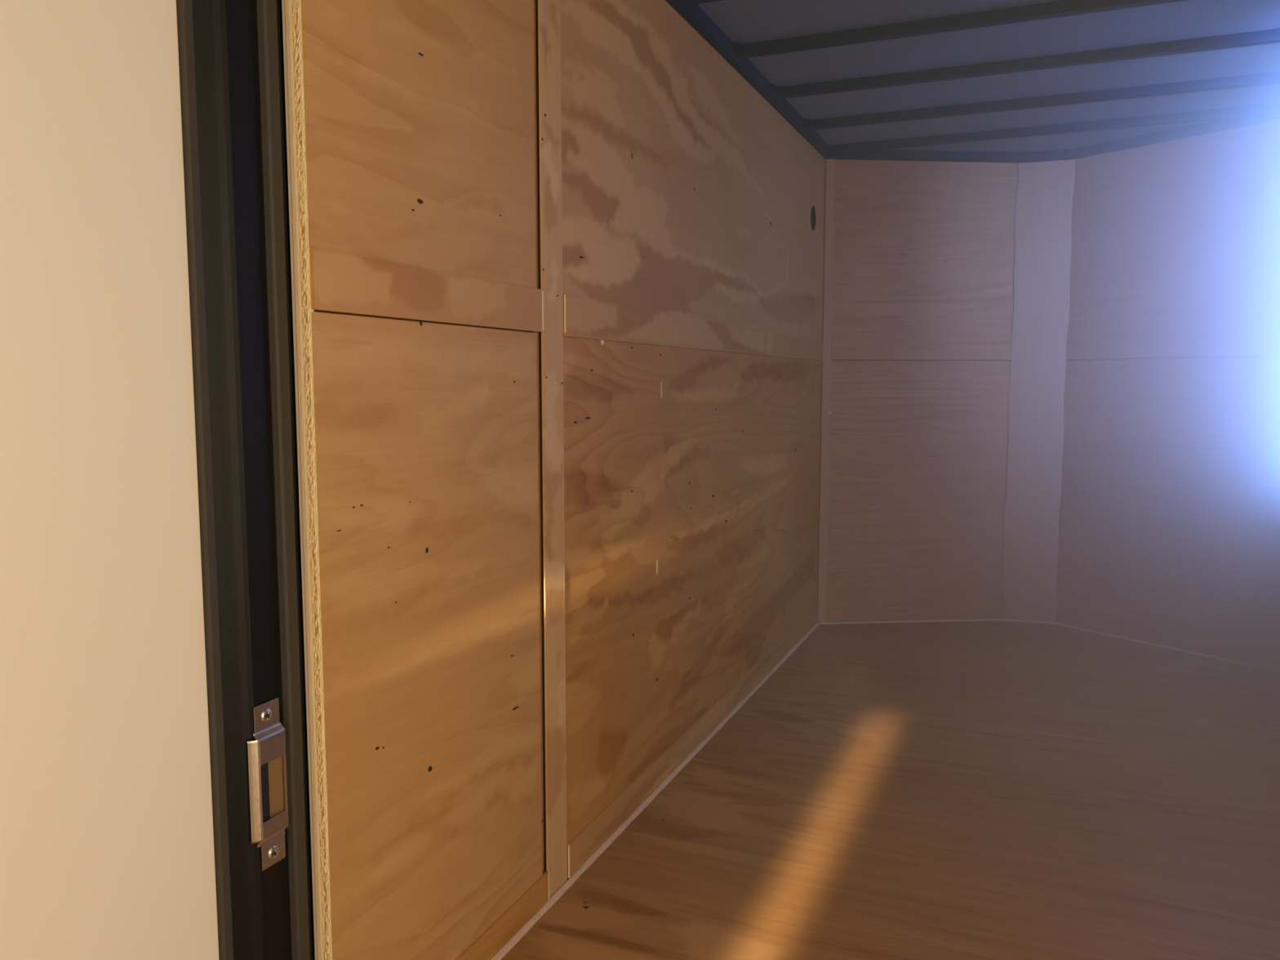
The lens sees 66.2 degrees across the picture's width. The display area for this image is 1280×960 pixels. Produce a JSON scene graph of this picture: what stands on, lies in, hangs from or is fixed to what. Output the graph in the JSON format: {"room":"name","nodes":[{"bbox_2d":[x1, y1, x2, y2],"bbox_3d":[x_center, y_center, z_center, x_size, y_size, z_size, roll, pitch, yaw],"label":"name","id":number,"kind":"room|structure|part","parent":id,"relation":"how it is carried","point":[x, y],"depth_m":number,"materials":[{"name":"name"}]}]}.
{"room":"cargo space","nodes":[
{"label":"cargo space","id":0,"kind":"room"},
{"bbox_2d":[281,0,825,959],"bbox_3d":[0.165,-0.222,2.882,0.040,2.070,3.288,2,6,22],"label":"wall","id":1,"kind":"structure","parent":0,"point":[556,265],"depth_m":1.93,"materials":[{"name":"brown wood"}]},
{"bbox_2d":[0,0,219,959],"bbox_3d":[-0.755,-0.013,0.788,0.032,2.070,0.970,2,6,22],"label":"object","id":2,"kind":"structure","parent":1,"relation":"in","point":[107,851],"depth_m":1.10,"materials":[{"name":"beige paint"}]},
{"bbox_2d":[176,0,315,959],"bbox_3d":[-0.530,-0.066,1.322,0.065,2.070,0.225,2,6,22],"label":"door frame","id":3,"kind":"structure","parent":1,"relation":"attached to","point":[231,57],"depth_m":1.31,"materials":[{"name":"black paint"}]},
{"bbox_3d":[-0.511,0.420,1.348,0.017,0.232,0.062,4,7,32],"label":"strike plate","id":4,"kind":"part","parent":3,"relation":"part of","materials":[{"name":"metal"}]},
{"bbox_3d":[-0.335,-0.698,1.609,0.012,0.870,0.647,2,6,22],"label":"plywood panel","id":5,"kind":"part","parent":1,"relation":"part of","materials":[{"name":"beige wood"}]},
{"bbox_3d":[-0.335,0.334,1.711,0.012,1.197,0.647,2,6,22],"label":"plywood panel","id":6,"kind":"part","parent":1,"relation":"part of","materials":[{"name":"beige wood"}]},
{"bbox_2d":[490,622,819,959],"bbox_3d":[0.188,0.804,2.977,0.010,0.010,3.284,2,6,22],"label":"baseboard","id":7,"kind":"structure","parent":1,"relation":"attached to","point":[500,955],"depth_m":2.44,"materials":[{"name":"beige wood"}]},
{"bbox_3d":[0.308,0.180,3.250,0.012,1.197,2.576,2,6,22],"label":"plywood panel","id":8,"kind":"part","parent":1,"relation":"part of","materials":[{"name":"beige wood"}]},
{"bbox_3d":[0.308,-0.851,3.147,0.012,0.870,2.576,2,6,22],"label":"plywood panel","id":9,"kind":"part","parent":1,"relation":"part of","materials":[{"name":"beige wood"}]},
{"bbox_2d":[501,620,1279,959],"bbox_3d":[0.491,0.979,1.421,1.864,0.031,6.810,2,6,22],"label":"floor","id":10,"kind":"structure","parent":0,"point":[983,789],"depth_m":2.48,"materials":[{"name":"brown wood"}]},
{"bbox_2d":[817,159,1017,622],"bbox_3d":[1.246,-0.377,4.440,0.878,2.070,0.037,0,6,-5],"label":"wall","id":11,"kind":"structure","parent":0,"point":[918,263],"depth_m":4.42,"materials":[{"name":"brown wood"}]},
{"bbox_2d":[819,618,1001,624],"bbox_3d":[1.250,0.652,4.521,0.866,0.007,0.007,0,6,-5],"label":"baseboard","id":12,"kind":"structure","parent":11,"relation":"attached to","point":[942,620],"depth_m":4.52,"materials":[{"name":"beige wood"}]},
{"bbox_3d":[1.247,0.058,4.478,0.878,1.197,0.012,0,6,-5],"label":"plywood panel","id":13,"kind":"part","parent":11,"relation":"part of","materials":[{"name":"beige wood"}]},
{"bbox_3d":[1.247,-0.973,4.375,0.878,0.870,0.012,0,6,-5],"label":"plywood panel","id":14,"kind":"part","parent":11,"relation":"part of","materials":[{"name":"beige wood"}]},
{"bbox_2d":[665,0,1279,163],"bbox_3d":[0.500,-1.120,1.220,1.854,0.046,6.830,2,6,22],"label":"ceiling","id":15,"kind":"structure","parent":0,"point":[967,81],"depth_m":3.16,"materials":[{"name":"metal"}]},
{"bbox_3d":[-0.416,-1.127,1.346,0.065,0.034,6.360,2,6,22],"label":"edge rail","id":16,"kind":"part","parent":15,"relation":"part of","materials":[{"name":"metal"}]},
{"bbox_3d":[1.249,-1.422,4.310,0.878,0.035,0.070,0,6,-5],"label":"edge rail","id":17,"kind":"part","parent":15,"relation":"part of","materials":[{"name":"metal"}]},
{"bbox_3d":[1.787,-1.422,4.311,0.226,0.035,0.070,2,6,19],"label":"edge rail","id":18,"kind":"part","parent":15,"relation":"part of","materials":[{"name":"metal"}]},
{"bbox_3d":[2.137,-1.385,3.941,0.070,0.035,0.847,-4,7,-36],"label":"edge rail","id":19,"kind":"part","parent":15,"relation":"part of","materials":[{"name":"metal"}]},
{"bbox_2d":[1001,159,1075,622],"bbox_3d":[1.796,-0.377,4.441,0.240,2.070,0.036,2,6,19],"label":"wall","id":20,"kind":"structure","parent":0,"point":[1045,189],"depth_m":4.42,"materials":[{"name":"brown wood"}]},
{"bbox_2d":[1001,618,1053,624],"bbox_3d":[1.787,0.651,4.521,0.226,0.007,0.007,2,6,19],"label":"baseboard","id":21,"kind":"structure","parent":20,"relation":"attached to","point":[1030,621],"depth_m":4.52,"materials":[{"name":"beige wood"}]},
{"bbox_2d":[1055,120,1279,674],"bbox_3d":[2.187,-0.335,4.021,0.080,2.070,0.946,-4,7,-33],"label":"wall","id":22,"kind":"structure","parent":0,"point":[1169,527],"depth_m":4.00,"materials":[{"name":"brown wood"}]},
{"bbox_2d":[1053,622,1256,666],"bbox_3d":[2.141,0.688,4.148,0.008,0.009,0.843,-4,7,-36],"label":"baseboard","id":23,"kind":"structure","parent":22,"relation":"attached to","point":[1055,623],"depth_m":4.11,"materials":[{"name":"beige wood"}]},
{"bbox_3d":[2.154,0.096,4.101,0.012,1.197,0.847,-4,7,-36],"label":"plywood panel","id":24,"kind":"part","parent":22,"relation":"part of","materials":[{"name":"beige wood"}]},
{"bbox_3d":[2.154,-0.936,3.998,0.012,0.870,0.847,-4,7,-36],"label":"plywood panel","id":25,"kind":"part","parent":22,"relation":"part of","materials":[{"name":"beige wood"}]}
]}

